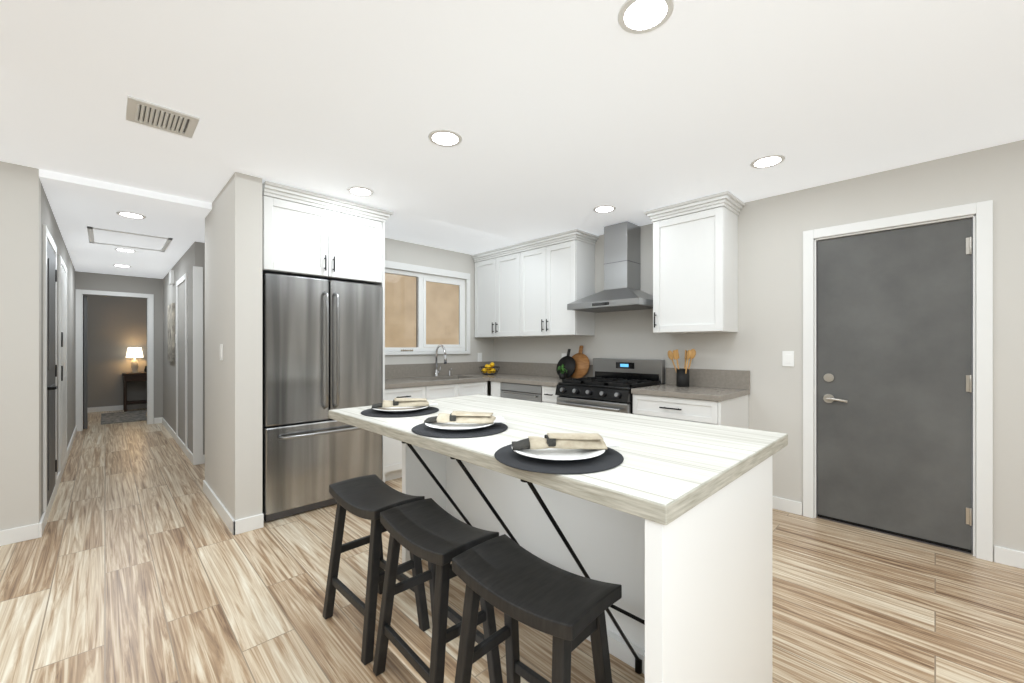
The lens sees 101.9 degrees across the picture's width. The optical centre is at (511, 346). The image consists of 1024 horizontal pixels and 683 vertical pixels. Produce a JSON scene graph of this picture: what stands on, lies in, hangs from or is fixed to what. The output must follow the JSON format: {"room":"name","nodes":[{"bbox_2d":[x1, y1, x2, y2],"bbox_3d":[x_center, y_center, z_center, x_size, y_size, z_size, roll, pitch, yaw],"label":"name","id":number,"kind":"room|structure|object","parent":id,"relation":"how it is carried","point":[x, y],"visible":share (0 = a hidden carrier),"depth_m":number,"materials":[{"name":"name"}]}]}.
{"room":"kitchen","nodes":[
{"label":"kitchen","id":0,"kind":"room"},
{"bbox_2d":[41,183,75,515],"bbox_3d":[-4.864,0.040,4.432,0.120,2.420,4.660,0,0,-44],"label":"wall","id":1,"kind":"structure","parent":0,"point":[48,219],"depth_m":4.80,"materials":[{"name":"grey paint"}]},
{"bbox_2d":[43,225,58,523],"bbox_3d":[-3.583,0.198,3.223,0.016,2.105,0.910,0,0,-44],"label":"door frame","id":2,"kind":"structure","parent":1,"relation":"attached to","point":[46,234],"depth_m":2.90,"materials":[{"name":"white wood"}]},
{"bbox_2d":[47,239,57,505],"bbox_3d":[-3.568,0.228,3.238,0.056,2.025,0.772,0,0,-44],"label":"door","id":3,"kind":"structure","parent":1,"relation":"in","point":[52,387],"depth_m":3.17,"materials":[{"name":"grey wood"}]},
{"bbox_2d":[36,425,76,537],"bbox_3d":[-4.771,1.202,4.429,0.017,0.095,4.794,0,0,-44],"label":"baseboard","id":4,"kind":"structure","parent":1,"relation":"attached to","point":[40,526],"depth_m":3.32,"materials":[{"name":"white wood"}]},
{"bbox_2d":[59,255,66,481],"bbox_3d":[-4.522,0.198,4.180,0.016,2.105,0.930,0,0,-44],"label":"door frame","id":5,"kind":"structure","parent":1,"relation":"attached to","point":[61,262],"depth_m":3.85,"materials":[{"name":"white wood"}]},
{"bbox_2d":[61,265,65,466],"bbox_3d":[-4.518,0.228,4.183,0.022,2.025,0.792,0,0,-44],"label":"door","id":6,"kind":"structure","parent":1,"relation":"in","point":[63,364],"depth_m":4.10,"materials":[{"name":"white wood"}]},
{"bbox_2d":[83,295,146,407],"bbox_3d":[-7.954,0.040,8.111,3.640,2.420,0.120,0,0,-44],"label":"wall","id":7,"kind":"structure","parent":0,"point":[116,327],"depth_m":8.17,"materials":[{"name":"grey paint"}]},
{"bbox_2d":[87,403,146,412],"bbox_3d":[-7.907,1.202,8.063,3.400,0.095,0.014,0,0,-44],"label":"baseboard","id":8,"kind":"structure","parent":7,"relation":"attached to","point":[134,406],"depth_m":8.15,"materials":[{"name":"white wood"}]},
{"bbox_2d":[76,271,162,417],"bbox_3d":[-6.070,0.040,6.582,1.410,2.420,0.100,0,0,-44],"label":"wall","id":9,"kind":"structure","parent":0,"point":[109,282],"depth_m":6.72,"materials":[{"name":"grey paint"}]},
{"bbox_2d":[83,295,86,428],"bbox_3d":[-6.754,0.230,6.513,0.142,2.020,0.738,0,0,-44],"label":"door","id":10,"kind":"structure","parent":9,"relation":"in","point":[84,362],"depth_m":6.28,"materials":[{"name":"grey wood"}]},
{"bbox_2d":[76,289,153,430],"bbox_3d":[-6.142,0.198,6.442,0.880,2.105,0.031,0,0,-44],"label":"door frame","id":11,"kind":"structure","parent":9,"relation":"attached to","point":[79,293],"depth_m":6.35,"materials":[{"name":"white wood"}]},
{"bbox_2d":[163,242,204,454],"bbox_3d":[-3.965,0.040,5.314,0.420,2.420,4.660,0,0,-44],"label":"wall","id":12,"kind":"structure","parent":0,"point":[192,256],"depth_m":5.10,"materials":[{"name":"grey paint"}]},
{"bbox_2d":[168,303,174,361],"bbox_3d":[-4.811,-0.200,5.856,0.027,0.800,0.600,0,0,-44],"label":"framed picture","id":13,"kind":"object","parent":12,"relation":"attached to","point":[171,331],"visible":0.98,"depth_m":5.70},
{"bbox_2d":[169,270,173,284],"bbox_3d":[-4.711,-0.960,5.745,0.039,0.180,0.200,0,0,-44],"label":"door chime","id":14,"kind":"object","parent":12,"relation":"attached to","point":[171,277],"depth_m":5.68,"materials":[{"name":"white plastic"}]},
{"bbox_2d":[160,417,192,463],"bbox_3d":[-4.558,1.202,5.605,0.020,0.095,3.414,0,0,-44],"label":"baseboard","id":15,"kind":"structure","parent":12,"relation":"attached to","point":[189,454],"depth_m":5.27,"materials":[{"name":"white wood"}]},
{"bbox_2d":[176,273,187,454],"bbox_3d":[-4.071,0.198,5.112,0.016,2.105,0.930,0,0,-44],"label":"door frame","id":16,"kind":"structure","parent":12,"relation":"attached to","point":[185,277],"depth_m":4.79,"materials":[{"name":"white wood"}]},
{"bbox_2d":[205,172,261,519],"bbox_3d":[-2.203,0.040,3.246,0.160,2.420,1.180,0,0,-44],"label":"wall","id":17,"kind":"structure","parent":0,"point":[233,326],"depth_m":2.86,"materials":[{"name":"grey paint"}]},
{"bbox_2d":[203,480,237,534],"bbox_3d":[-2.260,1.202,3.180,0.014,0.095,1.194,0,0,-44],"label":"baseboard","id":18,"kind":"structure","parent":17,"relation":"attached to","point":[232,524],"depth_m":3.02,"materials":[{"name":"white wood"}]},
{"bbox_2d":[220,344,222,360],"bbox_3d":[-2.157,0.040,3.077,0.009,0.120,0.075,0,0,-44],"label":"light switch","id":19,"kind":"object","parent":17,"relation":"attached to","point":[221,352],"visible":0.98,"depth_m":3.06,"materials":[{"name":"white plastic"}]},
{"bbox_2d":[0,161,493,530],"bbox_3d":[-2.677,0.040,3.229,6.700,2.420,0.120,0,0,-44],"label":"wall","id":20,"kind":"structure","parent":0,"point":[20,345],"depth_m":2.68,"materials":[{"name":"grey paint"}]},
{"bbox_2d":[0,524,35,545],"bbox_3d":[-4.069,1.202,1.771,2.670,0.095,0.014,0,0,-44],"label":"baseboard","id":21,"kind":"structure","parent":20,"relation":"attached to","point":[28,532],"depth_m":2.65,"materials":[{"name":"white wood"}]},
{"bbox_2d":[262,181,392,284],"bbox_3d":[-1.668,-0.857,3.540,0.975,0.614,0.846,0,0,-44],"label":"upper cabinet","id":22,"kind":"object","parent":20,"relation":"attached to","point":[305,233],"visible":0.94,"depth_m":3.20,"materials":[{"name":"white wood"}]},
{"bbox_2d":[385,260,469,354],"bbox_3d":[-1.050,-0.420,4.783,1.380,1.010,0.120,0,0,-44],"label":"kitchen window","id":23,"kind":"structure","parent":20,"relation":"in","point":[424,313],"depth_m":4.81,"materials":[{"name":"beige glass"}]},
{"bbox_2d":[385,361,492,398],"bbox_3d":[-0.769,0.370,4.642,1.950,0.360,0.530,0,0,-44],"label":"backsplash","id":24,"kind":"structure","parent":20,"relation":"attached to","point":[451,388],"depth_m":4.56,"materials":[{"name":"grey stone"}]},
{"bbox_2d":[478,353,481,361],"bbox_3d":[-0.415,0.133,5.358,0.070,0.115,0.006,0,0,-44],"label":"outlet","id":25,"kind":"object","parent":20,"relation":"attached to","point":[479,357],"visible":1,"depth_m":5.36,"materials":[{"name":"white plastic"}]},
{"bbox_2d":[0,408,1023,682],"bbox_3d":[-2.971,1.280,3.529,7.100,0.060,14.800,0,0,-44],"label":"floor","id":26,"kind":"structure","parent":0,"point":[138,562],"depth_m":2.05,"materials":[{"name":"brown wood"}]},
{"bbox_2d":[101,410,146,424],"bbox_3d":[-6.643,1.244,7.666,1.350,0.012,1.450,0,0,-44],"label":"area rug","id":27,"kind":"object","parent":26,"relation":"on","point":[121,417],"visible":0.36,"depth_m":7.29,"materials":[{"name":"grey carpet"}]},
{"bbox_2d":[122,372,146,411],"bbox_3d":[-7.415,0.880,8.261,0.500,0.740,0.380,0,0,-44],"label":"console table","id":28,"kind":"object","parent":26,"relation":"on","point":[131,377],"visible":0.56,"depth_m":8.07,"materials":[{"name":"brown wood"}]},
{"bbox_2d":[126,347,142,372],"bbox_3d":[-7.472,0.260,8.219,0.260,0.500,0.260,0,0,-44],"label":"table lamp","id":29,"kind":"object","parent":28,"relation":"on","point":[134,352],"visible":1,"depth_m":8.17,"materials":[{"name":"white fabric"}]},
{"bbox_2d":[262,273,382,521],"bbox_3d":[-1.659,0.362,3.477,0.890,1.775,0.832,0,0,-44],"label":"fridge","id":30,"kind":"object","parent":26,"relation":"on","point":[322,347],"visible":0.67,"depth_m":3.15,"materials":[{"name":"grey metal"}]},
{"bbox_2d":[323,474,429,664],"bbox_3d":[-0.622,0.947,1.883,0.312,0.606,0.454,0,0,-44],"label":"stool","id":31,"kind":"object","parent":26,"relation":"on","point":[371,497],"visible":0.81,"depth_m":1.82,"materials":[{"name":"black paint"}]},
{"bbox_2d":[375,222,384,481],"bbox_3d":[-1.382,0.088,3.854,0.020,2.323,0.798,0,0,-44],"label":"panel","id":32,"kind":"object","parent":26,"relation":"on","point":[382,284],"visible":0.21,"depth_m":3.57,"materials":[{"name":"white wood"}]},
{"bbox_2d":[385,385,432,480],"bbox_3d":[-1.224,0.815,4.134,0.581,0.870,0.618,0,0,-44],"label":"base cabinet","id":33,"kind":"object","parent":26,"relation":"on","point":[393,447],"depth_m":3.87,"materials":[{"name":"white wood"}]},
{"bbox_2d":[385,377,432,388],"bbox_3d":[-1.216,0.359,4.129,0.594,0.039,0.638,0,0,-44],"label":"countertop","id":34,"kind":"structure","parent":33,"relation":"on","point":[390,382],"depth_m":3.98,"materials":[{"name":"grey stone"}]},
{"bbox_2d":[373,498,502,682],"bbox_3d":[-0.282,0.947,1.544,0.320,0.606,0.458,0,0,-44],"label":"stool","id":35,"kind":"object","parent":26,"relation":"on","point":[434,534],"visible":0.9,"depth_m":1.49,"materials":[{"name":"black paint"}]},
{"bbox_2d":[452,534,621,682],"bbox_3d":[0.058,0.947,1.205,0.320,0.606,0.458,0,0,-44],"label":"stool","id":36,"kind":"object","parent":26,"relation":"on","point":[514,582],"visible":1,"depth_m":1.18,"materials":[{"name":"black paint"}]},
{"bbox_2d":[328,415,771,682],"bbox_3d":[-0.012,0.806,1.767,0.822,0.889,1.756,0,0,-44],"label":"kitchen island","id":37,"kind":"object","parent":26,"relation":"on","point":[666,523],"depth_m":1.32,"materials":[{"name":"white wood"}]},
{"bbox_2d":[328,395,787,526],"bbox_3d":[0.043,0.342,1.821,0.990,0.040,1.780,0,0,-44],"label":"island countertop","id":38,"kind":"structure","parent":37,"relation":"on","point":[669,468],"depth_m":1.36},
{"bbox_2d":[361,406,438,417],"bbox_3d":[-0.553,0.317,2.063,0.376,0.004,0.376,0,0,-44],"label":"placemat","id":39,"kind":"object","parent":38,"relation":"on","point":[371,412],"visible":0.6,"depth_m":1.97,"materials":[{"name":"black fabric"}]},
{"bbox_2d":[372,406,427,412],"bbox_3d":[-0.553,0.304,2.063,0.274,0.021,0.274,0,0,-44],"label":"plate","id":40,"kind":"object","parent":39,"relation":"on","point":[399,409],"visible":0.62,"depth_m":2.05,"materials":[{"name":"white ceramic"}]},
{"bbox_2d":[372,398,437,407],"bbox_3d":[-0.537,0.273,2.078,0.325,0.040,0.211,0,0,-44],"label":"napkin","id":41,"kind":"object","parent":40,"relation":"on","point":[404,402],"visible":1,"depth_m":2.04,"materials":[{"name":"fabric"}]},
{"bbox_2d":[411,423,507,437],"bbox_3d":[-0.203,0.317,1.635,0.376,0.004,0.376,0,0,-44],"label":"placemat","id":42,"kind":"object","parent":38,"relation":"on","point":[423,429],"visible":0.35,"depth_m":1.55,"materials":[{"name":"black fabric"}]},
{"bbox_2d":[425,422,493,430],"bbox_3d":[-0.203,0.304,1.635,0.274,0.021,0.274,0,0,-44],"label":"plate","id":43,"kind":"object","parent":42,"relation":"on","point":[452,426],"visible":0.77,"depth_m":1.62,"materials":[{"name":"white ceramic"}]},
{"bbox_2d":[424,411,505,423],"bbox_3d":[-0.179,0.273,1.651,0.296,0.040,0.279,0,0,-44],"label":"napkin","id":44,"kind":"object","parent":43,"relation":"on","point":[471,417],"visible":1,"depth_m":1.61,"materials":[{"name":"fabric"}]},
{"bbox_2d":[494,444,623,473],"bbox_3d":[0.136,0.317,1.226,0.376,0.004,0.376,0,0,-44],"label":"placemat","id":45,"kind":"object","parent":38,"relation":"on","point":[607,459],"visible":0.58,"depth_m":1.12,"materials":[{"name":"black fabric"}]},
{"bbox_2d":[512,437,604,460],"bbox_3d":[0.136,0.304,1.226,0.274,0.021,0.274,0,0,-44],"label":"plate","id":46,"kind":"object","parent":45,"relation":"on","point":[560,454],"visible":0.58,"depth_m":1.19,"materials":[{"name":"white ceramic"}]},
{"bbox_2d":[512,433,619,449],"bbox_3d":[0.156,0.273,1.244,0.309,0.040,0.254,0,0,-44],"label":"napkin","id":47,"kind":"object","parent":46,"relation":"on","point":[575,440],"visible":1,"depth_m":1.20,"materials":[{"name":"fabric"}]},
{"bbox_2d":[541,385,558,403],"bbox_3d":[0.590,0.815,4.238,0.618,0.870,0.215,0,0,-44],"label":"base cabinet","id":48,"kind":"object","parent":26,"relation":"on","point":[548,393],"depth_m":4.04,"materials":[{"name":"white wood"}]},
{"bbox_2d":[453,373,585,388],"bbox_3d":[0.080,0.359,4.716,0.678,0.039,1.613,0,0,-44],"label":"countertop","id":49,"kind":"structure","parent":48,"relation":"on","point":[520,378],"depth_m":4.55,"materials":[{"name":"grey stone"}]},
{"bbox_2d":[434,345,446,375],"bbox_3d":[-0.805,0.156,4.757,0.088,0.367,0.226,0,0,-44],"label":"faucet","id":50,"kind":"object","parent":49,"relation":"on","point":[445,360],"visible":1,"depth_m":4.79,"materials":[{"name":"silver metal"}]},
{"bbox_2d":[479,362,499,374],"bbox_3d":[-0.276,0.262,5.080,0.257,0.154,0.257,0,0,-44],"label":"fruit bowl","id":51,"kind":"object","parent":49,"relation":"on","point":[490,368],"visible":1,"depth_m":5.04,"materials":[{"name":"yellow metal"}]},
{"bbox_2d":[557,364,567,379],"bbox_3d":[0.531,0.258,4.358,0.109,0.163,0.098,0,0,-44],"label":"herb plant","id":52,"kind":"object","parent":49,"relation":"on","point":[562,375],"visible":0.98,"depth_m":4.33,"materials":[{"name":"green plant"}]},
{"bbox_2d":[556,345,589,377],"bbox_3d":[0.660,0.162,4.475,0.167,0.355,0.385,0,0,-44],"label":"cutting boards","id":53,"kind":"object","parent":49,"relation":"on","point":[577,365],"visible":0.94,"depth_m":4.45,"materials":[{"name":"brown wood"}]},
{"bbox_2d":[500,382,542,402],"bbox_3d":[0.106,0.817,4.334,0.120,0.866,0.594,0,0,-44],"label":"dishwasher","id":54,"kind":"object","parent":48,"relation":"in","point":[528,392],"visible":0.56,"depth_m":4.29,"materials":[{"name":"grey metal"}]},
{"bbox_2d":[555,358,664,413],"bbox_3d":[0.894,0.682,3.846,0.718,1.135,0.754,0,0,-44],"label":"range","id":55,"kind":"object","parent":26,"relation":"on","point":[610,384],"visible":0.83,"depth_m":3.79,"materials":[{"name":"black metal"}]},
{"bbox_2d":[631,393,749,428],"bbox_3d":[1.444,0.815,3.368,0.618,0.870,0.683,0,0,-44],"label":"base cabinet","id":56,"kind":"object","parent":26,"relation":"on","point":[734,413],"depth_m":3.12,"materials":[{"name":"white wood"}]},
{"bbox_2d":[631,385,748,400],"bbox_3d":[1.441,0.359,3.357,0.638,0.039,0.695,0,0,-44],"label":"countertop","id":57,"kind":"structure","parent":56,"relation":"on","point":[694,392],"depth_m":3.20,"materials":[{"name":"grey stone"}]},
{"bbox_2d":[668,349,695,386],"bbox_3d":[1.464,0.177,3.599,0.232,0.324,0.244,0,0,-44],"label":"utensil crock","id":58,"kind":"object","parent":57,"relation":"on","point":[682,377],"visible":1,"depth_m":3.54,"materials":[{"name":"black"}]},
{"bbox_2d":[0,0,1023,278],"bbox_3d":[-2.796,-1.170,3.351,7.100,0.100,14.300,0,0,-44],"label":"ceiling","id":59,"kind":"structure","parent":0,"point":[558,116],"depth_m":1.99,"materials":[{"name":"white paint"}]},
{"bbox_2d":[113,264,130,266],"bbox_3d":[-5.368,-1.117,5.716,0.189,0.005,0.189,0,0,1],"label":"recessed light","id":60,"kind":"object","parent":59,"relation":"in","point":[118,265],"depth_m":5.68,"materials":[{"name":"white plastic"}]},
{"bbox_2d":[115,248,136,251],"bbox_3d":[-4.465,-1.117,4.795,0.189,0.005,0.189,0,0,1],"label":"recessed light","id":61,"kind":"object","parent":59,"relation":"in","point":[118,249],"depth_m":4.79,"materials":[{"name":"white plastic"}]},
{"bbox_2d":[87,226,172,251],"bbox_3d":[-3.995,-1.113,4.345,0.620,0.011,0.800,0,0,-44],"label":"trim","id":62,"kind":"structure","parent":59,"relation":"attached to","point":[91,239],"depth_m":4.24,"materials":[{"name":"white wood"}]},
{"bbox_2d":[116,211,145,218],"bbox_3d":[-3.226,-1.117,3.518,0.189,0.005,0.189,0,0,1],"label":"recessed light","id":63,"kind":"object","parent":59,"relation":"in","point":[122,213],"depth_m":3.52,"materials":[{"name":"white plastic"}]},
{"bbox_2d":[126,96,199,137],"bbox_3d":[-1.783,-1.162,2.118,0.270,0.015,0.270,0,0,-44],"label":"ceiling vent","id":64,"kind":"object","parent":59,"relation":"in","point":[149,114],"visible":1,"depth_m":2.10,"materials":[{"name":"white metal"}]},
{"bbox_2d":[347,186,373,195],"bbox_3d":[-1.136,-1.166,3.115,0.189,0.005,0.189,0,0,1],"label":"recessed light","id":65,"kind":"object","parent":59,"relation":"in","point":[359,191],"depth_m":3.11,"materials":[{"name":"white plastic"}]},
{"bbox_2d":[428,129,461,146],"bbox_3d":[-0.373,-1.166,2.323,0.189,0.005,0.189,0,0,1],"label":"recessed light","id":66,"kind":"object","parent":59,"relation":"in","point":[441,137],"depth_m":2.32,"materials":[{"name":"white plastic"}]},
{"bbox_2d":[593,205,615,212],"bbox_3d":[0.784,-1.166,3.514,0.189,0.005,0.189,0,0,1],"label":"recessed light","id":67,"kind":"object","parent":59,"relation":"in","point":[604,208],"depth_m":3.51,"materials":[{"name":"white plastic"}]},
{"bbox_2d":[618,0,673,33],"bbox_3d":[0.467,-1.166,1.452,0.189,0.005,0.189,0,0,1],"label":"recessed light","id":68,"kind":"object","parent":59,"relation":"in","point":[640,16],"depth_m":1.46,"materials":[{"name":"white plastic"}]},
{"bbox_2d":[750,155,784,168],"bbox_3d":[1.609,-1.166,2.615,0.189,0.005,0.189,0,0,1],"label":"recessed light","id":69,"kind":"object","parent":59,"relation":"in","point":[770,160],"depth_m":2.61,"materials":[{"name":"white plastic"}]},
{"bbox_2d":[494,140,1023,560],"bbox_3d":[2.110,0.040,3.218,0.120,2.420,6.840,0,0,-44],"label":"wall","id":70,"kind":"structure","parent":0,"point":[770,277],"depth_m":3.11,"materials":[{"name":"grey paint"}]},
{"bbox_2d":[474,249,514,337],"bbox_3d":[-0.052,-0.609,5.093,0.339,0.977,0.870,0,0,-44],"label":"upper cabinet","id":71,"kind":"object","parent":70,"relation":"attached to","point":[495,274],"depth_m":5.00,"materials":[{"name":"white wood"}]},
{"bbox_2d":[515,237,594,336],"bbox_3d":[0.461,-0.609,4.570,0.339,0.977,0.840,0,0,-44],"label":"upper cabinet","id":72,"kind":"object","parent":70,"relation":"attached to","point":[532,288],"depth_m":4.37,"materials":[{"name":"white wood"}]},
{"bbox_2d":[567,221,652,312],"bbox_3d":[0.977,-0.760,3.928,0.499,0.807,0.760,0,0,-44],"label":"range hood","id":73,"kind":"object","parent":70,"relation":"attached to","point":[621,291],"visible":0.9,"depth_m":3.90,"materials":[{"name":"silver metal"}]},
{"bbox_2d":[493,361,748,388],"bbox_3d":[0.827,0.265,4.424,0.020,0.150,3.078,0,0,-44],"label":"backsplash","id":74,"kind":"structure","parent":70,"relation":"attached to","point":[724,379],"depth_m":3.64,"materials":[{"name":"grey stone"}]},
{"bbox_2d":[644,191,744,333],"bbox_3d":[1.510,-0.642,3.463,0.391,1.044,0.676,0,0,-44],"label":"upper cabinet","id":75,"kind":"object","parent":70,"relation":"attached to","point":[695,265],"visible":1,"depth_m":3.33,"materials":[{"name":"white wood"}]},
{"bbox_2d":[772,496,801,514],"bbox_3d":[2.031,1.202,3.203,0.014,0.095,0.350,0,0,-44],"label":"baseboard","id":76,"kind":"structure","parent":70,"relation":"attached to","point":[795,507],"depth_m":3.14,"materials":[{"name":"white wood"}]},
{"bbox_2d":[782,351,793,366],"bbox_3d":[2.092,0.090,3.144,0.009,0.116,0.075,0,0,-44],"label":"switch plate","id":77,"kind":"object","parent":70,"relation":"attached to","point":[787,358],"depth_m":3.14,"materials":[{"name":"white plastic"}]},
{"bbox_2d":[817,218,971,552],"bbox_3d":[2.491,0.232,2.757,0.105,2.012,0.760,0,0,-44],"label":"door","id":78,"kind":"structure","parent":70,"relation":"in","point":[894,382],"depth_m":2.72,"materials":[{"name":"grey paint"}]},
{"bbox_2d":[803,200,992,561],"bbox_3d":[2.521,0.198,2.787,0.138,2.105,0.920,0,0,-44],"label":"door frame","id":79,"kind":"structure","parent":70,"relation":"attached to","point":[982,383],"depth_m":2.47,"materials":[{"name":"white wood"}]},
{"bbox_2d":[994,545,1023,568],"bbox_3d":[3.631,1.202,1.572,0.014,0.095,2.360,0,0,-44],"label":"baseboard","id":80,"kind":"structure","parent":70,"relation":"attached to","point":[1009,557],"depth_m":2.37,"materials":[{"name":"white wood"}]}
]}

